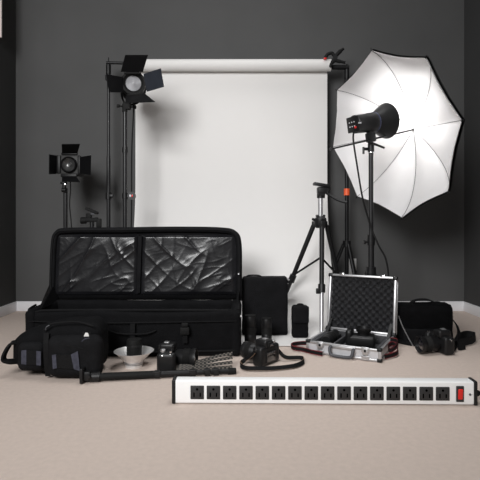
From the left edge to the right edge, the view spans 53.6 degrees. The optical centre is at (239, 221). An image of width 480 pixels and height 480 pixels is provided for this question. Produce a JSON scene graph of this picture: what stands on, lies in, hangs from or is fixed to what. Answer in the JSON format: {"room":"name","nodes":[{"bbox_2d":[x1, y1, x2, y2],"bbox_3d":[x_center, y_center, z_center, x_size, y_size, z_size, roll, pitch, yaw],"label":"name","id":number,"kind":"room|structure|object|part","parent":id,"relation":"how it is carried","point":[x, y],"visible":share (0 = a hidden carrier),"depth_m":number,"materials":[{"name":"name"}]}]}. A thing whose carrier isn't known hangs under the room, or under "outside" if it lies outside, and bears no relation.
{"room":"studio","nodes":[
{"label":"studio","id":0,"kind":"room"},
{"bbox_2d":[0,0,15,306],"bbox_3d":[-1.607,-0.832,2.450,0.100,2.950,1.700,0,0,0],"label":"wall","id":1,"kind":"structure","parent":0,"point":[8,40],"depth_m":3.19,"materials":[{"name":"grey paint"}]},
{"bbox_2d":[0,0,1,37],"bbox_3d":[-1.534,-1.480,3.029,0.046,0.620,0.042,0,0,0],"label":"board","id":2,"kind":"object","parent":1,"relation":"attached to","point":[0,0],"visible":1,"depth_m":3.01,"materials":[{"name":"white plastic"}]},
{"bbox_2d":[0,301,16,316],"bbox_3d":[-1.552,0.584,2.450,0.010,0.068,1.700,0,0,0],"label":"baseboard","id":3,"kind":"structure","parent":1,"relation":"attached to","point":[7,309],"depth_m":3.17,"materials":[{"name":"white paint"}]},
{"bbox_2d":[16,0,463,300],"bbox_3d":[0.000,-0.832,3.350,3.414,2.950,0.100,0,0,0],"label":"wall","id":4,"kind":"structure","parent":0,"point":[64,47],"depth_m":3.30,"materials":[{"name":"grey paint"}]},
{"bbox_2d":[17,301,462,310],"bbox_3d":[0.000,0.584,3.295,3.114,0.068,0.010,0,0,0],"label":"baseboard","id":5,"kind":"structure","parent":4,"relation":"attached to","point":[21,305],"depth_m":3.29,"materials":[{"name":"white paint"}]},
{"bbox_2d":[349,259,355,274],"bbox_3d":[0.782,0.313,3.295,0.052,0.118,0.010,0,0,0],"label":"wall outlet","id":6,"kind":"object","parent":4,"relation":"attached to","point":[350,271],"visible":0.36,"depth_m":3.29,"materials":[{"name":"white plastic"}]},
{"bbox_2d":[0,311,479,479],"bbox_3d":[0.000,0.668,0.550,3.414,0.100,5.800,0,0,0],"label":"floor","id":7,"kind":"structure","parent":0,"point":[52,428],"depth_m":1.40,"materials":[{"name":"beige carpet"}]},
{"bbox_2d":[1,316,108,376],"bbox_3d":[-0.743,0.504,1.950,0.408,0.226,0.240,0,0,0],"label":"backpack","id":8,"kind":"object","parent":7,"relation":"on","point":[62,347],"visible":0.95,"depth_m":1.86,"materials":[{"name":"black fabric"}]},
{"bbox_2d":[41,144,90,303],"bbox_3d":[-1.091,0.072,2.908,0.439,1.084,0.335,0,0,0],"label":"lamp","id":9,"kind":"object","parent":7,"relation":"on","point":[69,164],"visible":0.73,"depth_m":2.95,"materials":[{"name":"black metal"}]},
{"bbox_3d":[-1.205,0.413,3.006,0.214,0.397,0.017,0,0,18],"label":"leg","id":10,"kind":"part","parent":9,"relation":"part of","materials":[{"name":"black paint"}]},
{"bbox_3d":[-1.143,-0.350,2.900,0.005,0.126,0.100,0,0,3],"label":"barn door","id":11,"kind":"part","parent":9,"relation":"part of","materials":[{"name":"black metal"}]},
{"bbox_3d":[-1.054,0.061,2.956,0.021,0.676,0.058,0,0,-12],"label":"power cord","id":12,"kind":"part","parent":9,"relation":"part of","materials":[{"name":"black rubber"}]},
{"bbox_3d":[-1.033,-0.261,2.900,0.146,0.045,0.101,0,0,0],"label":"barn door","id":13,"kind":"part","parent":9,"relation":"part of","materials":[{"name":"black metal"}]},
{"bbox_3d":[-1.033,-0.448,2.900,0.146,0.044,0.101,0,0,0],"label":"barn door","id":14,"kind":"part","parent":9,"relation":"part of","materials":[{"name":"black metal"}]},
{"bbox_3d":[-0.944,-0.343,2.900,0.005,0.122,0.140,0,0,-44],"label":"barn door","id":15,"kind":"part","parent":9,"relation":"part of","materials":[{"name":"black metal"}]},
{"bbox_2d":[80,207,101,226],"bbox_3d":[-0.912,0.265,2.718,0.310,0.698,0.297,0,0,0],"label":"camera tripod","id":16,"kind":"object","parent":7,"relation":"on","point":[83,220],"visible":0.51,"depth_m":2.71,"materials":[{"name":"metal"}]},
{"bbox_3d":[-0.848,-0.064,2.720,0.068,0.039,0.050,0,0,0],"label":"tilt plate","id":17,"kind":"part","parent":16,"relation":"part of","materials":[{"name":"black plastic"}]},
{"bbox_2d":[105,64,113,226],"bbox_3d":[-0.868,-0.208,3.042,0.418,1.647,0.284,0,0,0],"label":"stand","id":18,"kind":"object","parent":7,"relation":"on","point":[109,195],"visible":0.36,"depth_m":3.11,"materials":[{"name":"metal"}]},
{"bbox_2d":[25,227,241,355],"bbox_3d":[-0.500,0.321,2.364,1.023,0.594,0.464,0,0,0],"label":"bag","id":19,"kind":"object","parent":7,"relation":"on","point":[154,285],"visible":0.94,"depth_m":2.49,"materials":[{"name":"black fabric"}]},
{"bbox_3d":[-0.491,0.499,2.151,0.221,0.023,0.022,0,0,0],"label":"carry handle","id":20,"kind":"part","parent":19,"relation":"part of","materials":[{"name":"black fabric"}]},
{"bbox_3d":[-0.495,0.225,2.544,1.004,0.380,0.102,0,0,0],"label":"lid","id":21,"kind":"part","parent":19,"relation":"part of","materials":[{"name":"black fabric"}]},
{"bbox_2d":[114,346,153,368],"bbox_3d":[-0.453,0.584,2.030,0.169,0.068,0.169,0,0,0],"label":"dish","id":22,"kind":"object","parent":7,"relation":"on","point":[131,362],"visible":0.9,"depth_m":2.00,"materials":[{"name":"metal"}]},
{"bbox_2d":[126,337,141,355],"bbox_3d":[-0.452,0.545,2.030,0.067,0.093,0.067,0,0,0],"label":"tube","id":23,"kind":"object","parent":22,"relation":"in","point":[134,345],"visible":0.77,"depth_m":2.00,"materials":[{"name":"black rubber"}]},
{"bbox_2d":[106,55,163,226],"bbox_3d":[-0.651,-0.156,2.798,0.458,1.540,0.378,0,0,0],"label":"spotlight","id":24,"kind":"object","parent":7,"relation":"on","point":[132,85],"visible":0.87,"depth_m":2.72,"materials":[{"name":"black paint"}]},
{"bbox_3d":[-0.699,-0.771,2.661,0.015,0.112,0.112,0,0,37],"label":"barn door","id":25,"kind":"part","parent":24,"relation":"part of","materials":[{"name":"black metal"}]},
{"bbox_3d":[-0.655,-0.665,2.740,0.111,0.028,0.022,0,0,0],"label":"tilt knob","id":26,"kind":"part","parent":24,"relation":"part of","materials":[{"name":"black rubber"}]},
{"bbox_2d":[127,192,135,199],"bbox_3d":[-0.626,-0.150,2.743,0.046,0.046,0.029,0,0,0],"label":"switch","id":27,"kind":"object","parent":24,"relation":"attached to","point":[131,195],"depth_m":2.73,"materials":[{"name":"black plastic"}]},
{"bbox_3d":[-0.632,-0.201,2.780,0.023,1.120,0.128,0,0,0],"label":"power cord","id":28,"kind":"part","parent":24,"relation":"part of","materials":[{"name":"black rubber"}]},
{"bbox_3d":[-0.595,-0.891,2.670,0.171,0.070,0.082,0,0,0],"label":"barn door","id":29,"kind":"part","parent":24,"relation":"part of","materials":[{"name":"black metal"}]},
{"bbox_3d":[-0.560,-0.691,2.660,0.186,0.078,0.102,0,0,0],"label":"barn door","id":30,"kind":"part","parent":24,"relation":"part of","materials":[{"name":"black metal"}]},
{"bbox_3d":[-0.486,-0.798,2.675,0.145,0.111,0.013,0,0,33],"label":"barn door","id":31,"kind":"part","parent":24,"relation":"part of","materials":[{"name":"black metal"}]},
{"bbox_2d":[79,366,235,383],"bbox_3d":[-0.313,0.590,1.870,0.606,0.061,0.059,0,0,-9],"label":"monopod","id":32,"kind":"object","parent":7,"relation":"on","point":[84,375],"visible":1,"depth_m":1.86,"materials":[{"name":"black metal"}]},
{"bbox_2d":[157,341,232,370],"bbox_3d":[-0.188,0.561,1.984,0.314,0.112,0.150,0,0,6],"label":"camera","id":33,"kind":"object","parent":7,"relation":"on","point":[168,358],"visible":0.93,"depth_m":1.97,"materials":[{"name":"black plastic"}]},
{"bbox_2d":[240,337,304,370],"bbox_3d":[0.135,0.561,2.046,0.284,0.112,0.205,0,0,8],"label":"camera","id":34,"kind":"object","parent":7,"relation":"on","point":[265,351],"visible":1,"depth_m":2.04,"materials":[{"name":"black plastic"},{"name":"black rubber"},{"name":"dark glass"}]},
{"bbox_2d":[291,341,322,355],"bbox_3d":[0.308,0.603,2.259,0.107,0.021,0.208,0,0,-11],"label":"strap","id":35,"kind":"object","parent":7,"relation":"on","point":[294,345],"visible":0.91,"depth_m":2.25,"materials":[{"name":"black fabric"}]},
{"bbox_2d":[172,376,479,405],"bbox_3d":[0.436,0.577,1.632,1.336,0.082,0.116,0,0,-3],"label":"power strip","id":36,"kind":"object","parent":7,"relation":"on","point":[272,390],"visible":1,"depth_m":1.60,"materials":[{"name":"white metal"}]},
{"bbox_2d":[190,386,203,398],"bbox_3d":[-0.145,0.578,1.611,0.046,0.046,0.007,0,0,1],"label":"outlet","id":37,"kind":"object","parent":36,"relation":"attached to","point":[196,392],"depth_m":1.61,"materials":[{"name":"black plastic"}]},
{"bbox_2d":[207,386,219,398],"bbox_3d":[-0.090,0.578,1.611,0.046,0.046,0.007,0,0,1],"label":"outlet","id":38,"kind":"object","parent":36,"relation":"attached to","point":[213,392],"depth_m":1.61,"materials":[{"name":"black plastic"}]},
{"bbox_2d":[223,386,236,398],"bbox_3d":[-0.035,0.578,1.610,0.046,0.046,0.007,0,0,1],"label":"outlet","id":39,"kind":"object","parent":36,"relation":"attached to","point":[229,392],"depth_m":1.61,"materials":[{"name":"black plastic"}]},
{"bbox_2d":[239,386,252,399],"bbox_3d":[0.020,0.578,1.609,0.046,0.046,0.007,0,0,1],"label":"outlet","id":40,"kind":"object","parent":36,"relation":"attached to","point":[245,392],"depth_m":1.61,"materials":[{"name":"black plastic"}]},
{"bbox_2d":[255,386,268,399],"bbox_3d":[0.075,0.578,1.608,0.046,0.046,0.007,0,0,1],"label":"outlet","id":41,"kind":"object","parent":36,"relation":"attached to","point":[261,392],"depth_m":1.61,"materials":[{"name":"black plastic"}]},
{"bbox_2d":[272,386,284,399],"bbox_3d":[0.131,0.578,1.607,0.046,0.046,0.007,0,0,1],"label":"outlet","id":42,"kind":"object","parent":36,"relation":"attached to","point":[278,392],"depth_m":1.60,"materials":[{"name":"black plastic"}]},
{"bbox_2d":[288,386,301,399],"bbox_3d":[0.186,0.578,1.606,0.046,0.046,0.007,0,0,1],"label":"outlet","id":43,"kind":"object","parent":36,"relation":"attached to","point":[294,392],"depth_m":1.60,"materials":[{"name":"black plastic"}]},
{"bbox_2d":[304,386,317,399],"bbox_3d":[0.241,0.578,1.605,0.046,0.046,0.007,0,0,1],"label":"outlet","id":44,"kind":"object","parent":36,"relation":"attached to","point":[310,392],"depth_m":1.60,"materials":[{"name":"black plastic"}]},
{"bbox_2d":[321,386,334,399],"bbox_3d":[0.296,0.578,1.605,0.046,0.046,0.007,0,0,1],"label":"outlet","id":45,"kind":"object","parent":36,"relation":"attached to","point":[327,392],"depth_m":1.60,"materials":[{"name":"black plastic"}]},
{"bbox_2d":[337,386,350,399],"bbox_3d":[0.351,0.578,1.604,0.046,0.046,0.007,0,0,1],"label":"outlet","id":46,"kind":"object","parent":36,"relation":"attached to","point":[343,392],"depth_m":1.60,"materials":[{"name":"black plastic"}]},
{"bbox_2d":[354,386,366,399],"bbox_3d":[0.406,0.578,1.603,0.046,0.046,0.007,0,0,1],"label":"outlet","id":47,"kind":"object","parent":36,"relation":"attached to","point":[360,392],"depth_m":1.60,"materials":[{"name":"black plastic"}]},
{"bbox_2d":[370,386,383,399],"bbox_3d":[0.462,0.578,1.602,0.046,0.046,0.007,0,0,1],"label":"outlet","id":48,"kind":"object","parent":36,"relation":"attached to","point":[376,392],"depth_m":1.60,"materials":[{"name":"black plastic"}]},
{"bbox_2d":[386,387,399,399],"bbox_3d":[0.517,0.578,1.601,0.046,0.046,0.007,0,0,1],"label":"outlet","id":49,"kind":"object","parent":36,"relation":"attached to","point":[392,393],"depth_m":1.60,"materials":[{"name":"black plastic"}]},
{"bbox_2d":[403,387,416,399],"bbox_3d":[0.572,0.578,1.600,0.046,0.046,0.007,0,0,1],"label":"outlet","id":50,"kind":"object","parent":36,"relation":"attached to","point":[409,393],"depth_m":1.60,"materials":[{"name":"black plastic"}]},
{"bbox_2d":[419,387,432,400],"bbox_3d":[0.627,0.578,1.599,0.046,0.046,0.007,0,0,1],"label":"outlet","id":51,"kind":"object","parent":36,"relation":"attached to","point":[425,393],"depth_m":1.60,"materials":[{"name":"black plastic"}]},
{"bbox_2d":[436,387,449,400],"bbox_3d":[0.682,0.578,1.598,0.046,0.046,0.007,0,0,1],"label":"outlet","id":52,"kind":"object","parent":36,"relation":"attached to","point":[442,393],"depth_m":1.60,"materials":[{"name":"black plastic"}]},
{"bbox_2d":[456,386,463,401],"bbox_3d":[0.740,0.578,1.597,0.025,0.053,0.006,0,0,1],"label":"switch","id":53,"kind":"object","parent":36,"relation":"attached to","point":[459,389],"depth_m":1.59,"materials":[{"name":"red plastic"}]},
{"bbox_2d":[332,69,356,274],"bbox_3d":[0.677,-0.193,3.093,0.366,1.615,0.358,0,0,0],"label":"stand","id":54,"kind":"object","parent":7,"relation":"on","point":[347,244],"visible":0.44,"depth_m":3.11,"materials":[{"name":"black paint"}]},
{"bbox_2d":[106,57,348,69],"bbox_3d":[-0.081,-1.040,3.120,1.594,0.080,0.031,0,0,0],"label":"crossbar","id":55,"kind":"object","parent":54,"relation":"attached to","point":[334,67],"visible":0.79,"depth_m":3.11,"materials":[{"name":"black paint"}]},
{"bbox_2d":[134,59,331,345],"bbox_3d":[-0.058,-0.227,2.755,1.307,1.682,0.810,0,0,0],"label":"paper roll","id":56,"kind":"object","parent":55,"relation":"hanging from","point":[240,145],"visible":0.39,"depth_m":3.16,"materials":[{"name":"white paper"}]},
{"bbox_2d":[244,314,255,342],"bbox_3d":[0.051,0.538,2.360,0.060,0.152,0.060,0,0,17],"label":"lens","id":57,"kind":"object","parent":56,"relation":"on","point":[250,319],"visible":0.89,"depth_m":2.33,"materials":[{"name":"black plastic"}]},
{"bbox_2d":[242,274,289,334],"bbox_3d":[0.138,0.449,2.582,0.257,0.329,0.090,0,0,0],"label":"case","id":58,"kind":"object","parent":56,"relation":"on","point":[262,296],"visible":0.88,"depth_m":2.54,"materials":[{"name":"black fabric"}]},
{"bbox_2d":[291,303,308,337],"bbox_3d":[0.319,0.522,2.519,0.090,0.183,0.063,0,0,0],"label":"pouch","id":59,"kind":"object","parent":56,"relation":"on","point":[299,312],"visible":1,"depth_m":2.50,"materials":[{"name":"black fabric"}]},
{"bbox_2d":[288,182,346,332],"bbox_3d":[0.440,0.189,2.698,0.378,0.837,0.326,0,0,0],"label":"tripod","id":60,"kind":"object","parent":56,"relation":"on","point":[320,222],"visible":0.85,"depth_m":2.73,"materials":[{"name":"metal"}]},
{"bbox_3d":[0.368,0.181,2.793,0.160,0.332,0.028,0,0,28],"label":"leg","id":61,"kind":"part","parent":60,"relation":"part of","materials":[{"name":"black paint"}]},
{"bbox_3d":[0.459,0.199,2.664,0.028,0.355,0.129,0,0,10],"label":"leg","id":62,"kind":"part","parent":60,"relation":"part of","materials":[{"name":"black paint"}]},
{"bbox_3d":[0.444,0.483,2.581,0.023,0.248,0.094,0,0,10],"label":"leg","id":63,"kind":"part","parent":60,"relation":"part of","materials":[{"name":"metal"}]},
{"bbox_3d":[0.472,-0.214,2.750,0.095,0.032,0.060,0,0,0],"label":"camera plate","id":64,"kind":"part","parent":60,"relation":"part of","materials":[{"name":"black plastic"}]},
{"bbox_3d":[0.544,0.176,2.792,0.126,0.321,0.028,0,0,-38],"label":"leg","id":65,"kind":"part","parent":60,"relation":"part of","materials":[{"name":"black paint"}]},
{"bbox_3d":[0.542,-0.139,2.704,0.142,0.075,0.029,0,0,35],"label":"pan handle","id":66,"kind":"part","parent":60,"relation":"part of","materials":[{"name":"black paint"}]},
{"bbox_2d":[323,48,345,67],"bbox_3d":[0.612,-1.065,3.074,0.142,0.128,0.028,0,0,0],"label":"clamp","id":67,"kind":"object","parent":56,"relation":"attached to","point":[334,55],"visible":1,"depth_m":3.06,"materials":[{"name":"black plastic"}]},
{"bbox_3d":[0.595,0.376,3.144,0.199,0.471,0.023,0,0,13],"label":"leg","id":68,"kind":"part","parent":54,"relation":"part of","materials":[{"name":"black paint"}]},
{"bbox_3d":[0.732,0.376,3.014,0.023,0.471,0.200,0,0,-16],"label":"leg","id":69,"kind":"part","parent":54,"relation":"part of","materials":[{"name":"black paint"}]},
{"bbox_2d":[306,273,398,362],"bbox_3d":[0.553,0.442,2.316,0.360,0.350,0.410,0,0,29],"label":"case","id":70,"kind":"object","parent":7,"relation":"on","point":[353,300],"visible":0.94,"depth_m":2.41,"materials":[{"name":"silver metal"}]},
{"bbox_2d":[321,329,340,342],"bbox_3d":[0.449,0.574,2.350,0.057,0.056,0.152,0,0,29],"label":"lens","id":71,"kind":"object","parent":70,"relation":"in","point":[333,335],"visible":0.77,"depth_m":2.31,"materials":[{"name":"black plastic"}]},
{"bbox_3d":[0.458,0.591,2.150,0.123,0.049,0.029,0,0,29],"label":"handle","id":72,"kind":"part","parent":70,"relation":"part of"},
{"bbox_3d":[0.466,0.573,2.163,0.118,0.014,0.005,0,0,29],"label":"handle mount","id":73,"kind":"part","parent":70,"relation":"part of","materials":[{"name":"silver metal"}]},
{"bbox_3d":[0.538,0.589,2.293,0.349,0.057,0.299,0,0,29],"label":"edge trim","id":74,"kind":"part","parent":70,"relation":"part of","materials":[{"name":"metal"}]},
{"bbox_2d":[345,326,377,347],"bbox_3d":[0.587,0.554,2.292,0.150,0.098,0.112,0,0,21],"label":"camera","id":75,"kind":"object","parent":70,"relation":"in","point":[363,338],"visible":0.94,"depth_m":2.25,"materials":[{"name":"black plastic"}]},
{"bbox_3d":[0.630,0.421,2.452,0.347,0.293,0.099,0,0,29],"label":"lid trim","id":76,"kind":"part","parent":70,"relation":"part of","materials":[{"name":"metal"}]},
{"bbox_3d":[0.630,0.421,2.452,0.335,0.288,0.089,0,0,29],"label":"lid","id":77,"kind":"part","parent":70,"relation":"part of","materials":[{"name":"black fabric"}]},
{"bbox_2d":[346,103,399,276],"bbox_3d":[0.731,-0.012,2.602,0.365,1.278,0.281,0,0,-30],"label":"light","id":78,"kind":"object","parent":7,"relation":"on","point":[384,120],"visible":0.84,"depth_m":2.53,"materials":[{"name":"metal"}]},
{"bbox_3d":[0.602,-0.513,2.500,0.039,0.082,0.090,0,0,-28],"label":"control panel","id":79,"kind":"part","parent":78,"relation":"part of","materials":[{"name":"black plastic"}]},
{"bbox_3d":[0.772,0.073,2.529,0.358,1.107,0.112,0,0,-24],"label":"power cord","id":80,"kind":"part","parent":78,"relation":"part of","materials":[{"name":"black rubber"}]},
{"bbox_3d":[0.722,-0.410,2.518,0.092,0.046,0.015,0,0,0],"label":"tilt lever","id":81,"kind":"part","parent":78,"relation":"part of","materials":[{"name":"black plastic"}]},
{"bbox_3d":[0.767,-0.555,2.592,0.113,0.191,0.194,0,0,-27],"label":"reflector dish","id":82,"kind":"part","parent":78,"relation":"part of","materials":[{"name":"black paint"}]},
{"bbox_2d":[328,48,464,219],"bbox_3d":[0.812,-0.471,2.611,0.742,0.923,0.638,0,0,22],"label":"umbrella","id":83,"kind":"object","parent":78,"relation":"attached to","point":[415,166],"visible":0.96,"depth_m":2.68,"materials":[{"name":"white fabric"}]},
{"bbox_2d":[384,337,398,358],"bbox_3d":[0.700,0.580,2.181,0.049,0.066,0.154,0,0,28],"label":"strap","id":84,"kind":"object","parent":7,"relation":"on","point":[393,342],"visible":1,"depth_m":2.18,"materials":[{"name":"black fabric"}]},
{"bbox_2d":[395,298,460,345],"bbox_3d":[0.946,0.509,2.470,0.329,0.218,0.274,0,0,-18],"label":"shoulder bag","id":85,"kind":"object","parent":7,"relation":"on","point":[414,318],"visible":0.71,"depth_m":2.41,"materials":[{"name":"black fabric"}]},
{"bbox_3d":[0.955,0.415,2.480,0.130,0.030,0.026,0,0,3],"label":"carry handle","id":86,"kind":"part","parent":85,"relation":"part of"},
{"bbox_2d":[414,328,475,354],"bbox_3d":[1.030,0.564,2.320,0.465,0.118,0.149,0,0,-38],"label":"camera","id":87,"kind":"object","parent":7,"relation":"on","point":[440,340],"visible":1,"depth_m":2.22,"materials":[{"name":"black plastic"}]},
{"bbox_3d":[0.844,0.572,2.221,0.007,0.063,0.063,0,0,-12],"label":"glass","id":88,"kind":"part","parent":87,"relation":"part of","materials":[{"name":"black glass"}]},
{"bbox_2d":[261,317,271,338],"bbox_3d":[0.135,0.549,2.400,0.054,0.130,0.054,0,0,0],"label":"lens","id":89,"kind":"object","parent":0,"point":[266,329],"visible":0.88,"depth_m":2.38,"materials":[{"name":"black plastic"}]},
{"bbox_2d":[464,0,479,306],"bbox_3d":[1.607,-0.832,2.450,0.100,2.950,1.700,0,0,0],"label":"wall","id":90,"kind":"structure","parent":0,"point":[471,7],"depth_m":3.18,"materials":[{"name":"grey paint"}]},
{"bbox_2d":[463,301,479,316],"bbox_3d":[1.552,0.584,2.450,0.010,0.068,1.700,0,0,0],"label":"baseboard","id":91,"kind":"structure","parent":90,"relation":"attached to","point":[472,309],"depth_m":3.17,"materials":[{"name":"white paint"}]}
]}

